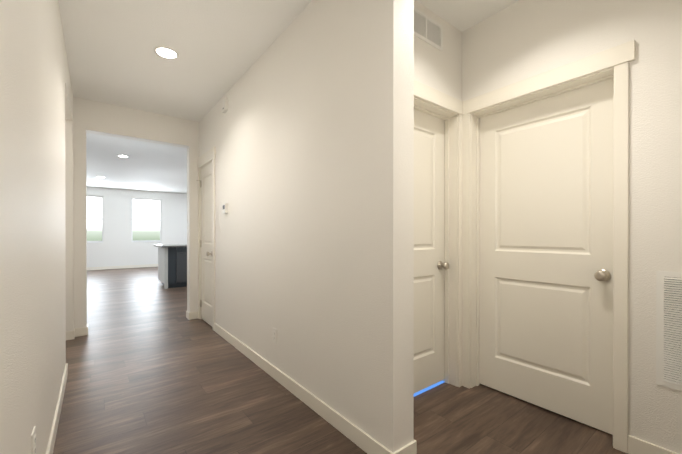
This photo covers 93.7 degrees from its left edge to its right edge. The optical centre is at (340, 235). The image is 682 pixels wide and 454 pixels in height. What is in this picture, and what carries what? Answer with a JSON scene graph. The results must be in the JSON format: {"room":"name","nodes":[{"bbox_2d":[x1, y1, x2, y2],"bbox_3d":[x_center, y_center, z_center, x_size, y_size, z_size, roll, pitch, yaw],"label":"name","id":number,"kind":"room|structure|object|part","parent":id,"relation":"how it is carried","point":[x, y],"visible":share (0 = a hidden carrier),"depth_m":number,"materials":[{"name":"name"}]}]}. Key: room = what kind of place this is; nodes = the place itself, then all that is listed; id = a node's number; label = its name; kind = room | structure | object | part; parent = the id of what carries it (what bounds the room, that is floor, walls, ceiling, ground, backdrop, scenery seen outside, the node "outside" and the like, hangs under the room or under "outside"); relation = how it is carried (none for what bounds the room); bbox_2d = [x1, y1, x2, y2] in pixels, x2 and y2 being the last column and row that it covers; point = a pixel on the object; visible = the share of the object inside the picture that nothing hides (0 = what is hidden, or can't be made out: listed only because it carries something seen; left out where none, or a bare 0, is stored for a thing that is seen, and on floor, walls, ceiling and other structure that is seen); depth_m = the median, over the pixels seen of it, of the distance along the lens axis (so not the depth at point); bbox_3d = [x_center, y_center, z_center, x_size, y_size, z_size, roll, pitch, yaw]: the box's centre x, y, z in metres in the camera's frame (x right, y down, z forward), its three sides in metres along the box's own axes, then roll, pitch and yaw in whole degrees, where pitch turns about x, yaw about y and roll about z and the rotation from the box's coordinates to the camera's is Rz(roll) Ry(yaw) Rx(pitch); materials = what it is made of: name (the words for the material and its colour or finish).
{"room":"home hallway","nodes":[
{"label":"home hallway","id":0,"kind":"room"},
{"bbox_2d":[0,0,73,453],"bbox_3d":[-1.617,-0.205,1.692,0.120,2.700,8.000,0,0,-38],"label":"wall","id":1,"kind":"structure","parent":0,"point":[32,231],"depth_m":1.24,"materials":[{"name":"white paint"}]},
{"bbox_2d":[31,426,35,453],"bbox_3d":[-1.163,0.797,1.211,0.008,0.115,0.070,0,0,-38],"label":"outlet","id":2,"kind":"object","parent":1,"relation":"attached to","point":[33,442],"visible":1,"depth_m":1.20,"materials":[{"name":"white plastic"}]},
{"bbox_2d":[46,363,67,453],"bbox_3d":[-0.686,1.101,0.597,0.012,0.095,5.122,0,0,-38],"label":"baseboard","id":3,"kind":"structure","parent":1,"relation":"attached to","point":[51,443],"depth_m":1.90,"materials":[{"name":"beige paint"}]},
{"bbox_2d":[73,96,86,327],"bbox_3d":[-3.002,-0.210,3.679,0.115,2.700,0.142,0,0,-38],"label":"wall","id":4,"kind":"structure","parent":0,"point":[79,222],"depth_m":3.62,"materials":[{"name":"white paint"}]},
{"bbox_2d":[87,186,186,266],"bbox_3d":[-6.670,-0.232,11.529,8.720,2.700,0.150,0,0,-38],"label":"wall","id":5,"kind":"structure","parent":0,"point":[117,247],"depth_m":10.94,"materials":[{"name":"white paint"}]},
{"bbox_2d":[87,195,102,242],"bbox_3d":[-8.227,-0.533,10.306,0.911,1.536,0.124,0,0,-38],"label":"window","id":6,"kind":"structure","parent":5,"relation":"in","point":[98,219],"depth_m":10.52,"materials":[{"name":"white plastic"}]},
{"bbox_2d":[87,264,157,269],"bbox_3d":[-6.621,1.071,11.469,8.480,0.095,0.012,0,0,-38],"label":"baseboard","id":7,"kind":"structure","parent":5,"relation":"attached to","point":[148,265],"depth_m":10.94,"materials":[{"name":"beige paint"}]},
{"bbox_2d":[131,198,161,241],"bbox_3d":[-6.892,-0.535,11.336,0.912,1.536,0.124,0,0,-38],"label":"window","id":8,"kind":"structure","parent":5,"relation":"in","point":[132,219],"depth_m":11.26,"materials":[{"name":"white plastic"}]},
{"bbox_2d":[86,99,188,147],"bbox_3d":[-2.525,-1.386,4.044,1.090,0.350,0.142,0,0,-38],"label":"wall","id":9,"kind":"structure","parent":0,"point":[107,119],"depth_m":3.95,"materials":[{"name":"white paint"}]},
{"bbox_2d":[187,120,198,312],"bbox_3d":[-2.044,-0.212,4.418,0.125,2.700,0.142,0,0,-38],"label":"wall","id":10,"kind":"structure","parent":0,"point":[192,226],"depth_m":4.36,"materials":[{"name":"white paint"}]},
{"bbox_2d":[58,0,518,193],"bbox_3d":[-2.129,-1.565,5.462,9.300,0.001,15.600,0,0,-38],"label":"ceiling","id":11,"kind":"structure","parent":0,"point":[219,47],"depth_m":2.77,"materials":[{"name":"white paint"}]},
{"bbox_2d":[154,46,178,58],"bbox_3d":[-1.487,-1.554,2.724,0.188,0.008,0.188,0,0,-38],"label":"recessed light","id":12,"kind":"object","parent":11,"relation":"in","point":[165,52],"visible":1,"depth_m":2.71,"materials":[{"name":"white plastic"}]},
{"bbox_2d":[199,0,413,452],"bbox_3d":[-0.833,-0.208,3.074,0.150,2.700,3.750,0,0,-38],"label":"wall","id":13,"kind":"structure","parent":0,"point":[314,179],"depth_m":1.97,"materials":[{"name":"white paint"}]},
{"bbox_2d":[196,162,211,325],"bbox_3d":[-1.748,0.111,4.118,0.106,2.032,0.618,0,0,-38],"label":"door","id":14,"kind":"structure","parent":13,"relation":"in","point":[206,239],"depth_m":4.15,"materials":[{"name":"beige paint"}]},
{"bbox_3d":[-1.924,0.110,4.330,0.056,1.721,0.068,0,0,-38],"label":"door hinge","id":15,"kind":"part","parent":14,"relation":"part of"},
{"bbox_2d":[197,147,215,330],"bbox_3d":[-1.670,0.041,4.140,0.172,2.195,0.758,0,0,-38],"label":"door frame","id":16,"kind":"structure","parent":13,"relation":"attached to","point":[208,157],"depth_m":3.93,"materials":[{"name":"beige paint"}]},
{"bbox_2d":[222,97,227,112],"bbox_3d":[-1.264,-1.417,3.477,0.036,0.135,0.110,0,0,-38],"label":"sensor box","id":17,"kind":"object","parent":13,"relation":"attached to","point":[224,104],"visible":1,"depth_m":3.44,"materials":[{"name":"white plastic"}]},
{"bbox_2d":[222,203,227,213],"bbox_3d":[-1.262,-0.295,3.481,0.032,0.120,0.120,0,0,-38],"label":"thermostat","id":18,"kind":"object","parent":13,"relation":"attached to","point":[224,208],"visible":1,"depth_m":3.45,"materials":[{"name":"white plastic"}]},
{"bbox_2d":[214,323,401,453],"bbox_3d":[-0.626,1.095,2.677,0.012,0.095,2.885,0,0,-38],"label":"baseboard","id":19,"kind":"structure","parent":13,"relation":"attached to","point":[360,438],"depth_m":2.08,"materials":[{"name":"beige paint"}]},
{"bbox_2d":[402,439,416,453],"bbox_3d":[0.285,1.098,1.745,0.032,0.095,0.297,0,0,-38],"label":"baseboard","id":20,"kind":"structure","parent":13,"relation":"attached to","point":[411,448],"depth_m":1.61,"materials":[{"name":"beige paint"}]},
{"bbox_2d":[53,267,627,453],"bbox_3d":[-2.129,1.135,5.469,9.300,0.001,15.600,0,0,-38],"label":"floor","id":21,"kind":"structure","parent":0,"point":[152,369],"depth_m":2.15,"materials":[{"name":"brown wood"}]},
{"bbox_2d":[158,248,186,287],"bbox_3d":[-3.160,0.690,7.724,2.075,0.878,0.928,0,0,-38],"label":"kitchen island","id":22,"kind":"object","parent":21,"relation":"on","point":[172,265],"depth_m":6.90,"materials":[{"name":"grey wood"}]},
{"bbox_2d":[154,244,186,247],"bbox_3d":[-3.194,0.231,7.746,2.200,0.040,1.090,0,0,-38],"label":"island countertop","id":23,"kind":"structure","parent":22,"relation":"on","point":[156,245],"depth_m":6.89,"materials":[{"name":"white stone"}]},
{"bbox_2d":[414,381,444,396],"bbox_3d":[0.467,1.142,2.273,0.814,0.003,0.073,0,0,-38],"label":"light strip","id":24,"kind":"object","parent":21,"relation":"on","point":[428,388],"depth_m":2.38,"materials":[{"name":"blue plastic"}]},
{"bbox_2d":[414,0,457,98],"bbox_3d":[0.507,-1.239,2.213,0.856,0.635,0.140,0,0,-38],"label":"wall","id":25,"kind":"structure","parent":0,"point":[435,68],"depth_m":2.27,"materials":[{"name":"white paint"}]},
{"bbox_2d":[414,7,442,50],"bbox_3d":[0.579,-1.408,2.175,0.372,0.180,0.010,0,0,-38],"label":"air vent","id":26,"kind":"object","parent":25,"relation":"in","point":[428,29],"visible":0.81,"depth_m":2.19,"materials":[{"name":"white metal"}]},
{"bbox_2d":[414,109,448,392],"bbox_3d":[0.498,0.111,2.229,0.814,2.022,0.106,0,0,-38],"label":"door","id":27,"kind":"structure","parent":25,"relation":"in","point":[431,265],"depth_m":2.38,"materials":[{"name":"beige paint"}]},
{"bbox_3d":[0.782,0.228,2.426,0.069,0.069,0.070,0,0,-38],"label":"knob","id":28,"kind":"part","parent":27,"relation":"part of","materials":[{"name":"silver metal"}]},
{"bbox_2d":[458,30,461,100],"bbox_3d":[0.864,-0.207,2.491,0.045,2.700,0.140,0,0,-38],"label":"wall","id":29,"kind":"structure","parent":0,"point":[459,65],"depth_m":2.43,"materials":[{"name":"white paint"}]},
{"bbox_2d":[462,0,681,453],"bbox_3d":[1.351,-0.206,2.011,0.140,2.700,1.497,0,0,-38],"label":"wall","id":30,"kind":"structure","parent":0,"point":[652,29],"depth_m":1.65,"materials":[{"name":"white paint"}]},
{"bbox_2d":[414,40,634,452],"bbox_3d":[0.870,0.066,1.870,1.076,2.157,1.133,0,0,-38],"label":"door frame","id":31,"kind":"structure","parent":30,"relation":"attached to","point":[462,213],"depth_m":2.27,"materials":[{"name":"beige paint"}]},
{"bbox_2d":[479,78,613,434],"bbox_3d":[1.292,0.116,2.113,0.106,2.032,0.818,0,0,-38],"label":"door","id":32,"kind":"structure","parent":30,"relation":"in","point":[546,262],"depth_m":2.06,"materials":[{"name":"beige paint"}]},
{"bbox_3d":[1.491,0.230,1.828,0.070,0.069,0.069,0,0,-38],"label":"knob","id":33,"kind":"part","parent":32,"relation":"part of","materials":[{"name":"silver metal"}]},
{"bbox_2d":[628,435,677,453],"bbox_3d":[1.623,1.098,1.538,0.012,0.095,0.369,0,0,-38],"label":"baseboard","id":34,"kind":"structure","parent":30,"relation":"attached to","point":[635,445],"depth_m":1.63,"materials":[{"name":"beige paint"}]},
{"bbox_2d":[656,271,681,390],"bbox_3d":[1.659,0.460,1.492,0.012,0.566,0.268,0,0,-38],"label":"air vent","id":35,"kind":"object","parent":30,"relation":"in","point":[669,329],"visible":1,"depth_m":1.56,"materials":[{"name":"white metal"}]},
{"label":"outside","id":36,"kind":"structure","parent":0,"visible":0},
{"bbox_2d":[87,197,159,240],"bbox_3d":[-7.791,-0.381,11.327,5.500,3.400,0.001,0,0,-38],"label":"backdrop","id":37,"kind":"structure","parent":36,"point":[149,210],"depth_m":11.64,"materials":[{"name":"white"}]}
]}

